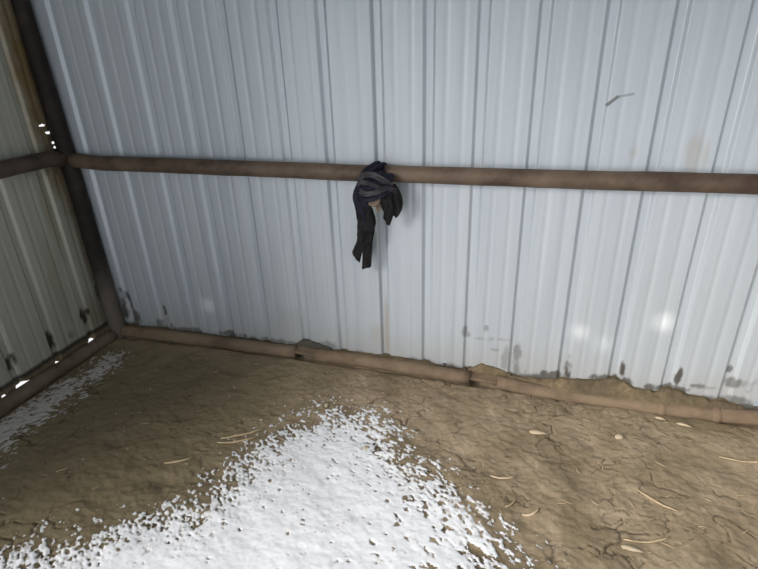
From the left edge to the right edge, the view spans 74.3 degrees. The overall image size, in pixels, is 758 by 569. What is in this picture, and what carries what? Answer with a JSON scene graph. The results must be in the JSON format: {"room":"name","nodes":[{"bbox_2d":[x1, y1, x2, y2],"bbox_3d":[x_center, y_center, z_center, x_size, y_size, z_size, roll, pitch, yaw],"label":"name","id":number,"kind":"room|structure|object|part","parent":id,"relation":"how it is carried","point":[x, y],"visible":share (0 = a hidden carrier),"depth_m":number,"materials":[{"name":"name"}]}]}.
{"room":"farm building","nodes":[
{"label":"farm building","id":0,"kind":"room"},
{"bbox_2d":[0,0,109,398],"bbox_3d":[-2.016,-0.396,1.753,0.018,2.422,2.170,5,25,15],"label":"wall","id":1,"kind":"structure","parent":0,"point":[51,306],"depth_m":2.59,"materials":[{"name":"white metal"}]},
{"bbox_2d":[0,337,757,568],"bbox_3d":[0.593,1.115,1.219,5.620,0.083,2.870,5,25,15],"label":"floor","id":2,"kind":"structure","parent":0,"point":[543,466],"depth_m":2.12,"materials":[{"name":"brown soil"}]},
{"bbox_2d":[0,349,151,468],"bbox_3d":[-1.546,0.687,2.322,0.600,0.021,1.452,5,25,15],"label":"snow drift","id":3,"kind":"object","parent":2,"relation":"on","point":[14,423],"visible":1,"depth_m":2.52,"materials":[{"name":"white snow"}]},
{"bbox_2d":[164,457,191,463],"bbox_3d":[-0.855,0.751,2.130,0.111,0.009,0.015,-8,25,-13],"label":"stem","id":4,"kind":"object","parent":2,"relation":"on","point":[181,460],"visible":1,"depth_m":2.12,"materials":[{"name":"beige plant"}]},
{"bbox_2d":[130,324,292,344],"bbox_3d":[-1.029,0.342,2.990,1.170,0.114,0.087,5,25,15],"label":"bank","id":5,"kind":"object","parent":2,"relation":"on","point":[164,328],"visible":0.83,"depth_m":2.99,"materials":[{"name":"brown soil"}]},
{"bbox_2d":[217,436,256,443],"bbox_3d":[-0.634,0.698,2.235,0.171,0.012,0.015,-7,25,-11],"label":"stem","id":6,"kind":"object","parent":2,"relation":"on","point":[241,440],"visible":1,"depth_m":2.23,"materials":[{"name":"beige plant"}]},
{"bbox_2d":[221,428,263,438],"bbox_3d":[-0.621,0.680,2.275,0.191,0.013,0.015,-10,25,-17],"label":"stem","id":7,"kind":"object","parent":2,"relation":"on","point":[253,431],"visible":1,"depth_m":2.27,"materials":[{"name":"beige plant"}]},
{"bbox_2d":[0,387,564,568],"bbox_3d":[-0.376,0.875,1.806,2.234,0.038,1.649,5,25,15],"label":"snow drift","id":8,"kind":"object","parent":2,"relation":"on","point":[263,541],"visible":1,"depth_m":1.83,"materials":[{"name":"white snow"}]},
{"bbox_2d":[294,338,333,357],"bbox_3d":[-0.356,0.417,2.829,0.270,0.246,0.057,5,25,15],"label":"dirt mound","id":9,"kind":"object","parent":2,"relation":"on","point":[307,343],"visible":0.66,"depth_m":2.78,"materials":[{"name":"brown soil"}]},
{"bbox_2d":[0,0,757,426],"bbox_3d":[0.646,-0.029,1.106,5.527,2.232,2.165,5,25,15],"label":"frame","id":10,"kind":"object","parent":2,"relation":"on","point":[65,157],"visible":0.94,"depth_m":2.46,"materials":[{"name":"brown wood"}]},
{"bbox_3d":[-1.963,-0.271,1.781,0.084,0.110,2.089,5,25,15],"label":"rail","id":11,"kind":"part","parent":10,"relation":"part of","materials":[{"name":"brown wood"}]},
{"bbox_3d":[-1.670,-0.662,2.691,0.128,2.232,0.094,5,25,15],"label":"corner post","id":12,"kind":"part","parent":10,"relation":"part of","materials":[{"name":"brown wood"}]},
{"bbox_2d":[352,161,402,268],"bbox_3d":[-0.013,-0.299,2.285,0.219,0.531,0.170,-6,25,-9],"label":"rag","id":13,"kind":"object","parent":10,"relation":"attached to","point":[374,187],"visible":0.99,"depth_m":2.21,"materials":[{"name":"black fabric"}]},
{"bbox_3d":[0.954,-0.423,1.971,5.433,0.104,0.078,5,25,15],"label":"rail","id":14,"kind":"part","parent":10,"relation":"part of","materials":[{"name":"brown wood"}]},
{"bbox_2d":[335,349,466,370],"bbox_3d":[0.102,0.439,2.676,0.755,0.122,0.087,5,25,15],"label":"bank","id":15,"kind":"object","parent":2,"relation":"on","point":[424,361],"visible":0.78,"depth_m":2.64,"materials":[{"name":"brown soil"}]},
{"bbox_2d":[467,363,511,385],"bbox_3d":[0.561,0.505,2.577,0.250,0.233,0.057,5,25,15],"label":"dirt mound","id":16,"kind":"object","parent":2,"relation":"on","point":[482,368],"visible":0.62,"depth_m":2.53,"materials":[{"name":"brown soil"}]},
{"bbox_2d":[490,475,515,478],"bbox_3d":[0.493,0.764,1.984,0.102,0.012,0.021,-1,24,2],"label":"stem","id":17,"kind":"object","parent":2,"relation":"on","point":[490,475],"visible":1,"depth_m":1.98,"materials":[{"name":"beige plant"}]},
{"bbox_2d":[522,507,538,515],"bbox_3d":[0.560,0.837,1.834,0.073,0.015,0.020,-9,25,-16],"label":"stem","id":18,"kind":"object","parent":2,"relation":"on","point":[536,511],"visible":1,"depth_m":1.83,"materials":[{"name":"beige plant"}]},
{"bbox_2d":[529,429,545,433],"bbox_3d":[0.700,0.651,2.206,0.077,0.013,0.029,4,25,13],"label":"husk","id":19,"kind":"object","parent":2,"relation":"on","point":[534,431],"visible":1,"depth_m":2.20,"materials":[{"name":"beige plant"}]},
{"bbox_2d":[615,434,623,438],"bbox_3d":[1.042,0.657,2.162,0.044,0.020,0.030,-9,25,-16],"label":"stone","id":20,"kind":"object","parent":2,"relation":"on","point":[617,436],"visible":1,"depth_m":2.15,"materials":[{"name":"beige stone"}]},
{"bbox_2d":[621,545,643,552],"bbox_3d":[0.850,0.887,1.679,0.072,0.011,0.021,8,26,21],"label":"chip","id":21,"kind":"object","parent":2,"relation":"on","point":[628,547],"visible":1,"depth_m":1.68,"materials":[{"name":"wood"}]},
{"bbox_2d":[509,374,757,409],"bbox_3d":[2.022,0.593,2.136,2.885,0.161,0.087,5,25,15],"label":"bank","id":22,"kind":"object","parent":2,"relation":"on","point":[612,386],"visible":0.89,"depth_m":2.34,"materials":[{"name":"brown soil"}]},
{"bbox_2d":[623,536,669,542],"bbox_3d":[0.917,0.874,1.708,0.161,0.011,0.017,-2,24,0],"label":"stem","id":23,"kind":"object","parent":2,"relation":"on","point":[652,541],"visible":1,"depth_m":1.70,"materials":[{"name":"beige plant"}]},
{"bbox_2d":[636,489,678,511],"bbox_3d":[1.026,0.801,1.853,0.012,0.008,0.150,-22,31,-37],"label":"stem","id":24,"kind":"object","parent":2,"relation":"on","point":[636,489],"visible":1,"depth_m":1.85,"materials":[{"name":"beige plant"}]},
{"bbox_2d":[719,456,757,462],"bbox_3d":[1.507,0.711,2.019,0.241,0.014,0.019,2,25,9],"label":"stem","id":25,"kind":"object","parent":2,"relation":"on","point":[719,456],"visible":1,"depth_m":2.02,"materials":[{"name":"beige plant"}]},
{"bbox_2d":[2,124,757,405],"bbox_3d":[0.729,0.574,2.548,85.000,0.001,80.000,5,25,15],"label":"ground","id":26,"kind":"structure","parent":0,"point":[48,132],"depth_m":2.82,"materials":[{"name":"white snow"}]},
{"bbox_2d":[30,0,757,409],"bbox_3d":[1.007,-0.541,1.953,5.698,2.316,0.019,5,25,15],"label":"wall","id":27,"kind":"structure","parent":0,"point":[651,290],"depth_m":2.24,"materials":[{"name":"white metal"}]}
]}

